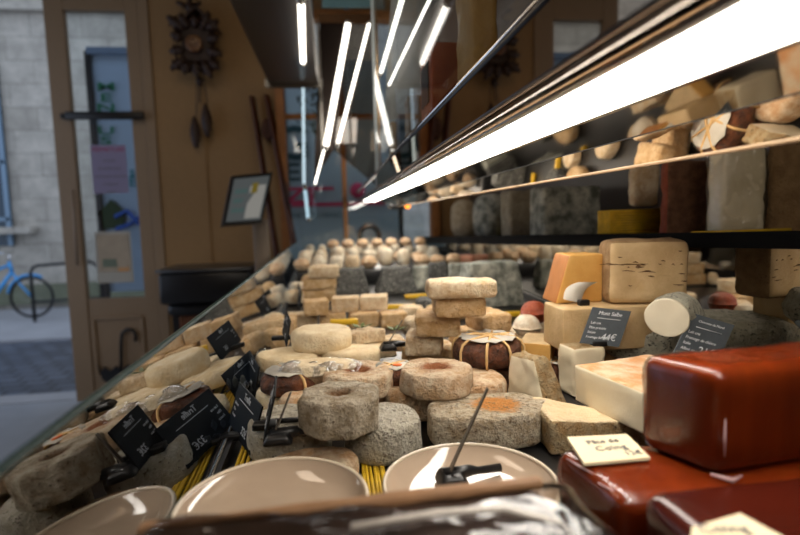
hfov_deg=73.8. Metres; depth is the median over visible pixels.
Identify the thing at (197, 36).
cuckoo clock
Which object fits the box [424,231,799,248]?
shelf rail
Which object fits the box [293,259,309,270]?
cheese
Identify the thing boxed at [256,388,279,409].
cheese
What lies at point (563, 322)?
cheese block
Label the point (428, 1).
tube light
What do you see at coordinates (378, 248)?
cheese
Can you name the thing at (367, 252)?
cheese
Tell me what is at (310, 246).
cheese
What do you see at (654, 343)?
cheese
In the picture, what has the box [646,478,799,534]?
block
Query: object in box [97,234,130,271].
picture
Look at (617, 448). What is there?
price card
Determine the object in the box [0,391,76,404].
trim
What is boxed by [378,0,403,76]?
tube light
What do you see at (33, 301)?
bicycle rack
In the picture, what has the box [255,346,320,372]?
cheese
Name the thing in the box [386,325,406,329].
herb sprig
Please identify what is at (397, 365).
cheese
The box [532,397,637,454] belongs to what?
cheese wedge
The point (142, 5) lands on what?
trim
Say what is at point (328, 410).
cheese
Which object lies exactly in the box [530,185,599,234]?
cheese
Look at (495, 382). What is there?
cheese
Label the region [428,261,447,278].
pyramid
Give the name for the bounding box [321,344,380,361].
cheese
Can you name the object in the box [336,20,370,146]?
tube light
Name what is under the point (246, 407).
price sign
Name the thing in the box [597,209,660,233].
cheese
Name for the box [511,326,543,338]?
cheese
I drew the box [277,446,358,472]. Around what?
cheese
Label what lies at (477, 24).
cheese
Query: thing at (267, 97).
ski
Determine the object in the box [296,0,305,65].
tube light
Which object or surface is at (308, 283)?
brick
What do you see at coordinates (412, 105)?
cheese
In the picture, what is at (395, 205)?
lamp
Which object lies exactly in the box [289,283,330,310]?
price sign
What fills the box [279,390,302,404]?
cheese
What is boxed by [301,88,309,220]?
tube light
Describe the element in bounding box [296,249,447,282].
step
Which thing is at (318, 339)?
cheese
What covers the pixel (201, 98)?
trim
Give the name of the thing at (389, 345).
stand
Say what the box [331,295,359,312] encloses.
brick
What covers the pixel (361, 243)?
cheese
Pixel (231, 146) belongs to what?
wall
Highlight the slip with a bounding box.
[563,282,596,305]
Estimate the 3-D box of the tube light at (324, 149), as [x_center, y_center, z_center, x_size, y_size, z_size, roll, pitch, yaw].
[-0.509,-0.635,3.369,0.089,0.253,0.012,-2,6,-7]
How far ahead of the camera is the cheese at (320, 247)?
3.25 m
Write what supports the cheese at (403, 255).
on the step
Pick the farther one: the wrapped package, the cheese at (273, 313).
the cheese at (273, 313)
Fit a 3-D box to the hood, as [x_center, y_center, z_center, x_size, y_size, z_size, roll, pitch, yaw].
[-0.528,-1.633,2.219,0.328,1.351,1.620,-2,6,-7]
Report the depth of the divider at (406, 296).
1.86 m
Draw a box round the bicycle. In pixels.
[0,251,54,317]
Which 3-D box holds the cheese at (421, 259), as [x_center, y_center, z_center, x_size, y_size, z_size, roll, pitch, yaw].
[0.096,-0.033,2.407,0.075,0.054,0.073,-4,6,-27]
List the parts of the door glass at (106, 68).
post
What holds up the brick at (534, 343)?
on the brick
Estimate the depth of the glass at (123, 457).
0.45 m
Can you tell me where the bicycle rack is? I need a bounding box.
[29,260,102,321]
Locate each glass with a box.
[0,241,300,534]
[83,46,143,297]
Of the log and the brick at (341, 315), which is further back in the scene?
the brick at (341, 315)
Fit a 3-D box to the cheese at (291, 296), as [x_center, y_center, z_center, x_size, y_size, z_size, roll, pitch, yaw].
[-0.360,0.100,1.806,0.070,0.051,0.068,-2,6,-7]
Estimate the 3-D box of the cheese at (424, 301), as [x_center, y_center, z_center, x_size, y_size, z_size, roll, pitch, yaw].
[0.100,0.110,1.651,0.107,0.037,0.108,-2,6,-7]
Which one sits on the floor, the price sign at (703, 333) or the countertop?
the countertop
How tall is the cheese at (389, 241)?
0.048 m
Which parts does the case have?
frame, glass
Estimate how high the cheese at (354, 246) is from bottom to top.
0.059 m
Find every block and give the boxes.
[544,299,652,349]
[554,348,616,360]
[557,446,799,534]
[642,340,799,482]
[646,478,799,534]
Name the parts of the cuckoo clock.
chain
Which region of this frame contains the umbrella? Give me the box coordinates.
[97,328,136,382]
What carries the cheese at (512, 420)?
on the countertop
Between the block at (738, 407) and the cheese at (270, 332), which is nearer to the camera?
the block at (738, 407)
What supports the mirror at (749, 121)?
attached to the light at (687, 79)
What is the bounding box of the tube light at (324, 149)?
[313,149,324,186]
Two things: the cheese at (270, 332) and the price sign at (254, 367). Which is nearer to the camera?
the price sign at (254, 367)
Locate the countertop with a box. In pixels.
[226,283,587,515]
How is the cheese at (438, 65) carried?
on the mirror at (537, 39)
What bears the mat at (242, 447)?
on the countertop
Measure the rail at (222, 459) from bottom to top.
0.016 m
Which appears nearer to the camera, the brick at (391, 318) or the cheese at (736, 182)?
the cheese at (736, 182)
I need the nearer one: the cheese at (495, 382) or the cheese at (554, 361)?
the cheese at (495, 382)
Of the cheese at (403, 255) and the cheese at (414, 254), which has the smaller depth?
the cheese at (403, 255)
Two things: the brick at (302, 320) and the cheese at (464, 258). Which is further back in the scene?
the cheese at (464, 258)
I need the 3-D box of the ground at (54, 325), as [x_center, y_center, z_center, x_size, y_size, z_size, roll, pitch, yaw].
[-1.928,0.647,7.611,16.000,0.100,2.600,-2,6,-7]
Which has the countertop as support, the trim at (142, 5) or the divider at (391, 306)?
the divider at (391, 306)
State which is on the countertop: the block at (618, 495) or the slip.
the block at (618, 495)
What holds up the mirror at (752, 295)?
on the countertop
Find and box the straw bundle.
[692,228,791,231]
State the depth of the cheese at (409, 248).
2.93 m
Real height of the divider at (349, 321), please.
0.014 m
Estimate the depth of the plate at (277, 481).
0.52 m
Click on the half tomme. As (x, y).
(634, 270)
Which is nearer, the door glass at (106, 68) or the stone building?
the door glass at (106, 68)
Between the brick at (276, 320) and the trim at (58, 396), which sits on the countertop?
the brick at (276, 320)
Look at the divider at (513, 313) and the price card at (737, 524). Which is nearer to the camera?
the price card at (737, 524)
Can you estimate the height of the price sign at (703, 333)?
0.077 m
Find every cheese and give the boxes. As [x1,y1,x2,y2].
[246,403,331,460]
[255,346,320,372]
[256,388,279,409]
[260,362,314,397]
[263,327,289,348]
[271,312,281,315]
[277,357,362,384]
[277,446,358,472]
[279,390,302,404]
[283,289,303,303]
[289,282,302,289]
[291,323,351,354]
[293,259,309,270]
[297,381,378,441]
[298,251,311,263]
[303,250,312,259]
[305,244,314,254]
[312,255,324,264]
[316,251,327,263]
[318,245,326,249]
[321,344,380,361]
[322,360,392,398]
[327,240,338,248]
[329,256,342,269]
[332,246,344,261]
[342,239,353,247]
[344,402,421,465]
[345,255,359,267]
[347,247,358,255]
[353,244,361,253]
[357,239,367,247]
[361,246,370,255]
[361,256,376,267]
[362,250,375,257]
[371,238,382,246]
[376,245,384,257]
[376,358,407,385]
[379,247,392,265]
[384,386,433,421]
[386,238,396,246]
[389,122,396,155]
[390,243,399,254]
[393,252,396,261]
[396,114,404,146]
[397,249,409,265]
[398,304,422,315]
[399,358,472,400]
[400,237,410,245]
[403,244,412,256]
[403,315,415,330]
[404,95,421,138]
[411,252,422,259]
[413,254,428,265]
[414,237,425,244]
[415,296,431,307]
[416,245,428,254]
[420,42,457,120]
[427,246,439,260]
[427,392,545,448]
[430,254,444,261]
[445,253,460,263]
[451,199,474,235]
[452,329,524,370]
[456,0,497,81]
[459,255,471,262]
[469,368,506,393]
[473,193,501,235]
[495,367,508,391]
[500,190,530,234]
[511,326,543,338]
[512,314,540,336]
[520,301,543,323]
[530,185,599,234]
[549,356,558,380]
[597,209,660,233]
[606,332,724,357]
[628,165,659,205]
[638,432,648,445]
[659,160,709,232]
[705,147,769,230]
[764,142,799,230]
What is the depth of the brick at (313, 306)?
1.37 m
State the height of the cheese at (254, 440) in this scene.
0.047 m
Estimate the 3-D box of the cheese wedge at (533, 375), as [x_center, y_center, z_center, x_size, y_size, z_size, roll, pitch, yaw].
[0.204,0.167,0.791,0.056,0.084,0.083,-5,7,-33]
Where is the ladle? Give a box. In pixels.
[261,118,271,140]
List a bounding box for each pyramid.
[336,267,369,294]
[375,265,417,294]
[412,265,427,290]
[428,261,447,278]
[447,262,461,276]
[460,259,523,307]
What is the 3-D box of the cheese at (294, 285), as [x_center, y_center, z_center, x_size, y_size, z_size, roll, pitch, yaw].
[-0.390,0.079,2.028,0.063,0.050,0.062,-2,6,-7]
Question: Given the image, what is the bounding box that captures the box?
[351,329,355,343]
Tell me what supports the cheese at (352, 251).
on the step
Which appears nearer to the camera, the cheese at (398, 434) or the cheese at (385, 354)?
the cheese at (398, 434)
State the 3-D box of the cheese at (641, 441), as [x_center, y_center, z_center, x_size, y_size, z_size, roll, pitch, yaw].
[0.345,0.197,0.690,0.142,0.036,0.123,-3,6,-19]
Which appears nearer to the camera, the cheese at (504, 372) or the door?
the cheese at (504, 372)
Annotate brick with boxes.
[268,314,296,334]
[288,311,316,327]
[301,288,335,300]
[303,276,336,289]
[303,297,328,315]
[308,264,338,277]
[320,310,345,325]
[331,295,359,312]
[348,310,378,327]
[360,293,387,310]
[378,309,406,327]
[402,340,455,360]
[405,328,443,355]
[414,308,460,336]
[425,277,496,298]
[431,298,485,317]
[443,339,451,345]
[449,325,475,342]
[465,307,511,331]
[521,333,554,360]
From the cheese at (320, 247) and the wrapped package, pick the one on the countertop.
the wrapped package
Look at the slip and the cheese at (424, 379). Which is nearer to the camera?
the cheese at (424, 379)
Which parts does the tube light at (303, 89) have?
tube light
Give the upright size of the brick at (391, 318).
0.039 m
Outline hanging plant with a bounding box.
[296,88,316,135]
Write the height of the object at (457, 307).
0.038 m
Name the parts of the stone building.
window sill, cornice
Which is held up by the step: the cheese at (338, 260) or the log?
the cheese at (338, 260)
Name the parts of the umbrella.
hooked handle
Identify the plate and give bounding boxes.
[170,456,368,516]
[382,443,561,511]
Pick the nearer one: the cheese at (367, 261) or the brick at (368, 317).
the brick at (368, 317)
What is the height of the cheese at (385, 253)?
0.089 m
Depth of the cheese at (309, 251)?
2.87 m
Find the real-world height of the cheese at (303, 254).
0.073 m
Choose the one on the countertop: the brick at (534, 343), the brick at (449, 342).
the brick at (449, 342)
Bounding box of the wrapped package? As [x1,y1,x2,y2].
[136,475,616,534]
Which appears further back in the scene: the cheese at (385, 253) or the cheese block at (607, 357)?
the cheese at (385, 253)
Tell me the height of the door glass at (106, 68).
2.819 m
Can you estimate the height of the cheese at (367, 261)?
0.053 m
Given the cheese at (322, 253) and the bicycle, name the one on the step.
the cheese at (322, 253)
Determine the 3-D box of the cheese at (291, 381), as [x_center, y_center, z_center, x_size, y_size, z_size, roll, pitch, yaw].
[-0.163,0.169,0.809,0.094,0.036,0.090,-2,6,-7]
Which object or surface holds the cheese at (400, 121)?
on the mirror at (537, 39)
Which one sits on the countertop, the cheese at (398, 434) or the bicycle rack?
the cheese at (398, 434)
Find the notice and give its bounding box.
[90,145,128,193]
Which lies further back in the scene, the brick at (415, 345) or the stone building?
the stone building
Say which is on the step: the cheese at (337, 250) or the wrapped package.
the cheese at (337, 250)
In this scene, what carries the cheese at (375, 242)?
on the cheese at (378, 248)
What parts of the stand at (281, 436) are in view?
tag plate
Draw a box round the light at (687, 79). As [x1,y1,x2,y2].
[358,0,799,207]
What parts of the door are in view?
handle, glass pane, panel moulding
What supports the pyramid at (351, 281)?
on the countertop
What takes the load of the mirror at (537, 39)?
hanging from the ceiling
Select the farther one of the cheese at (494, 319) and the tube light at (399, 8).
the tube light at (399, 8)
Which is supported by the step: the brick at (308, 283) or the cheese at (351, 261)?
the cheese at (351, 261)
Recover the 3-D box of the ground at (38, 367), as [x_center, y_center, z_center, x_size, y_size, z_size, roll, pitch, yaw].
[-1.631,0.895,5.293,16.000,0.100,2.100,-2,6,-7]
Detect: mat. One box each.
[235,445,250,465]
[361,463,384,494]
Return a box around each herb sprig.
[352,322,370,327]
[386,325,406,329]
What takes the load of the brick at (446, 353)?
on the countertop
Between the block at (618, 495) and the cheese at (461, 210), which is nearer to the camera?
the block at (618, 495)
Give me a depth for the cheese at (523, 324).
1.09 m
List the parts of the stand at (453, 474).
tag plate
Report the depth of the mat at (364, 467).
0.59 m
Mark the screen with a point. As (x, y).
(246, 198)
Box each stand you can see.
[263,391,305,446]
[379,320,405,351]
[435,387,501,485]
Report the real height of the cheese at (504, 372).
0.049 m
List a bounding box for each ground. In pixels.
[0,307,71,342]
[0,340,75,395]
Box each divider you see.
[330,318,357,324]
[387,303,414,309]
[404,293,426,298]
[505,311,520,316]
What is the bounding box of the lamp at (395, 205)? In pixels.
[390,203,409,208]
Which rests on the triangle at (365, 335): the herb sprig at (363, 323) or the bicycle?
the herb sprig at (363, 323)
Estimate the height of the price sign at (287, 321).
0.052 m
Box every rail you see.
[208,272,296,477]
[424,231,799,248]
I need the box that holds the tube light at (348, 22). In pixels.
[322,19,351,149]
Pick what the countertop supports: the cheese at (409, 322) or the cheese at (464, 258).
the cheese at (409, 322)
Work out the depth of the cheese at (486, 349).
0.84 m
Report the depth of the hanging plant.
3.63 m
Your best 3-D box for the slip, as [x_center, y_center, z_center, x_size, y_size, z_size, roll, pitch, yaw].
[0.302,0.044,0.886,0.066,0.037,0.023,-2,6,-7]
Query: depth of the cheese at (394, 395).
0.74 m
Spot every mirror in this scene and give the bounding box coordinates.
[357,0,666,200]
[385,94,799,207]
[425,243,598,303]
[687,247,799,347]
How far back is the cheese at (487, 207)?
2.42 m
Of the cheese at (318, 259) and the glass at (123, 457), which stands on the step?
the cheese at (318, 259)
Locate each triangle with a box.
[355,325,384,343]
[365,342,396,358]
[383,334,405,351]
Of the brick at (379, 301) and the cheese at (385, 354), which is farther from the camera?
the brick at (379, 301)
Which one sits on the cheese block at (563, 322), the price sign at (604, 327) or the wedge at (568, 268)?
the wedge at (568, 268)
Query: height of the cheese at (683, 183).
0.170 m
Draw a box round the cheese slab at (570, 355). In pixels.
[558,342,604,396]
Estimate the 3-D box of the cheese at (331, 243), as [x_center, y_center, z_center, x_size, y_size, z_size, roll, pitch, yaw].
[-0.364,-0.128,2.899,0.067,0.048,0.065,-2,6,-4]
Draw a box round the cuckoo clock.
[166,0,222,147]
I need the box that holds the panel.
[469,157,709,235]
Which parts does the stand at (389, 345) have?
tag plate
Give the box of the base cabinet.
[155,262,254,332]
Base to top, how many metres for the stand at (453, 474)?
0.092 m
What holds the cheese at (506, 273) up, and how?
on the countertop
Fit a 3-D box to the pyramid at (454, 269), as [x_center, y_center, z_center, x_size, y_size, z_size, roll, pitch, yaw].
[0.222,0.035,2.026,0.093,0.108,0.077,-2,6,-7]
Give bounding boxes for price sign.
[224,382,262,454]
[249,350,259,396]
[252,376,298,441]
[271,309,290,346]
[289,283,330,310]
[580,307,630,346]
[673,314,734,351]
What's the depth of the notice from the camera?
3.75 m
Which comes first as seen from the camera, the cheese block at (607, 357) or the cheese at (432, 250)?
the cheese block at (607, 357)
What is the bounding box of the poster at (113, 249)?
[94,231,133,282]
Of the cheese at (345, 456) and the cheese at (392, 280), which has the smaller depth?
the cheese at (345, 456)
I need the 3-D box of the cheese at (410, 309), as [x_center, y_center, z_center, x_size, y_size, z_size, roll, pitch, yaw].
[0.030,0.124,1.551,0.073,0.031,0.074,-2,6,-7]
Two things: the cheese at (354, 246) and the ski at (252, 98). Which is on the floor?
the ski at (252, 98)
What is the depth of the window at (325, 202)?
4.89 m
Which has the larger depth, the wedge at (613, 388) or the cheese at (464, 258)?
the cheese at (464, 258)
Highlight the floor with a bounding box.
[0,400,80,461]
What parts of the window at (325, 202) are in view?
banner post, banner post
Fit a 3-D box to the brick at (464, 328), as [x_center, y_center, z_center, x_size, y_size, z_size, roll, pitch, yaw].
[0.130,0.135,1.041,0.062,0.043,0.073,-3,6,-13]
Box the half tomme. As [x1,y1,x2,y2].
[599,237,688,303]
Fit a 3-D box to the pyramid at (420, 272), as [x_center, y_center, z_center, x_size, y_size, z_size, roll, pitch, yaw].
[0.083,0.039,2.074,0.081,0.097,0.067,-2,6,-7]
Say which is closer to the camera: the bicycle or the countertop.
the countertop
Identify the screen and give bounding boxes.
[220,172,272,271]
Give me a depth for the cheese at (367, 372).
0.76 m
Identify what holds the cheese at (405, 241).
on the cheese at (409, 248)
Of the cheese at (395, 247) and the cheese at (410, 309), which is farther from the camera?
the cheese at (395, 247)
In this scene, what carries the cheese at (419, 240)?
on the cheese at (419, 248)
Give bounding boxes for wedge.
[507,350,566,402]
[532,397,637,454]
[543,252,602,303]
[575,355,651,433]
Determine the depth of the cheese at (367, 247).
2.92 m
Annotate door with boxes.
[42,0,160,401]
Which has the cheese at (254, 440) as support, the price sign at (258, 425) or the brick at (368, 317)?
the price sign at (258, 425)
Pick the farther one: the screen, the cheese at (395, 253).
the screen
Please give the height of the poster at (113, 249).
0.367 m
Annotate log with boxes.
[644,292,704,336]
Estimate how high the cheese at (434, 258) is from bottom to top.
0.049 m
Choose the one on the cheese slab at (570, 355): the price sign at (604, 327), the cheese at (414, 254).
the price sign at (604, 327)
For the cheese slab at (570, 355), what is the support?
on the countertop
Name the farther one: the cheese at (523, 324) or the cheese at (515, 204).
the cheese at (515, 204)
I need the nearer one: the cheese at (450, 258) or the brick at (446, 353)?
the brick at (446, 353)
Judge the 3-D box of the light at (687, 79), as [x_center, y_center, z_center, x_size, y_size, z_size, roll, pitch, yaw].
[0.029,-0.272,1.927,0.183,0.067,3.750,-2,6,-7]
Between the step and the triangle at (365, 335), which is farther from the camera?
the step
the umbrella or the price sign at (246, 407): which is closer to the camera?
the price sign at (246, 407)
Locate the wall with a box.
[148,0,468,334]
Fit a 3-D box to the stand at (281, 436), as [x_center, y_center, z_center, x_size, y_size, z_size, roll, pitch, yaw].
[-0.120,0.164,0.580,0.058,0.052,0.032,-2,6,-7]
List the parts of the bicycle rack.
rail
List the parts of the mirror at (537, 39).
corner post, corner trim, reflector panel, chrome rail, dark rail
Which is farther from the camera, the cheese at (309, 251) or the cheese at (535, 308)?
the cheese at (309, 251)
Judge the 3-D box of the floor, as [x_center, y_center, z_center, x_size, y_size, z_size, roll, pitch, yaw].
[-0.568,1.283,0.909,5.400,0.100,6.900,-2,6,-7]
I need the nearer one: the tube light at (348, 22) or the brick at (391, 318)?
the brick at (391, 318)
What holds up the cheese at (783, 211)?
on the shelf
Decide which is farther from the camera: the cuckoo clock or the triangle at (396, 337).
the cuckoo clock
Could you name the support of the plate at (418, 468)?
on the countertop
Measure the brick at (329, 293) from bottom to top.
0.042 m
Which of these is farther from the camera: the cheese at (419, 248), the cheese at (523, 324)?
the cheese at (419, 248)
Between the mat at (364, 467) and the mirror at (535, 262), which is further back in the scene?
the mirror at (535, 262)
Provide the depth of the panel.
1.88 m
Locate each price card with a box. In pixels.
[567,434,649,465]
[691,513,778,534]
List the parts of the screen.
display panel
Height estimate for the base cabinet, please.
1.002 m
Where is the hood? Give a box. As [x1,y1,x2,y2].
[230,0,322,88]
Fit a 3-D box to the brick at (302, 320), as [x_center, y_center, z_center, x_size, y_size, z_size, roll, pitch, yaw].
[-0.265,0.140,1.430,0.084,0.039,0.062,-2,6,-10]
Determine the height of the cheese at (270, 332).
0.047 m
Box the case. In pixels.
[314,0,374,184]
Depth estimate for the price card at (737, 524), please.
0.31 m
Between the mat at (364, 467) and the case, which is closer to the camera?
the mat at (364, 467)
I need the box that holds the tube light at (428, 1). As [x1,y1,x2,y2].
[387,0,430,88]
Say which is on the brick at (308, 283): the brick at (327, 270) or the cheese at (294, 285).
the brick at (327, 270)
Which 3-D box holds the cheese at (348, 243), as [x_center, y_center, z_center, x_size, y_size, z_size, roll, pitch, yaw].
[-0.285,-0.131,2.909,0.067,0.048,0.065,-6,7,-39]
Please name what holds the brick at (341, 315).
on the countertop
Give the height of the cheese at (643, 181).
0.106 m
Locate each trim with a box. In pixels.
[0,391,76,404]
[137,0,170,341]
[195,0,211,262]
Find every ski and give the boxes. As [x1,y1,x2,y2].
[249,95,279,257]
[264,94,296,244]
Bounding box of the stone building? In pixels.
[0,0,429,309]
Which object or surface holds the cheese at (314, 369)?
on the cheese at (291, 381)

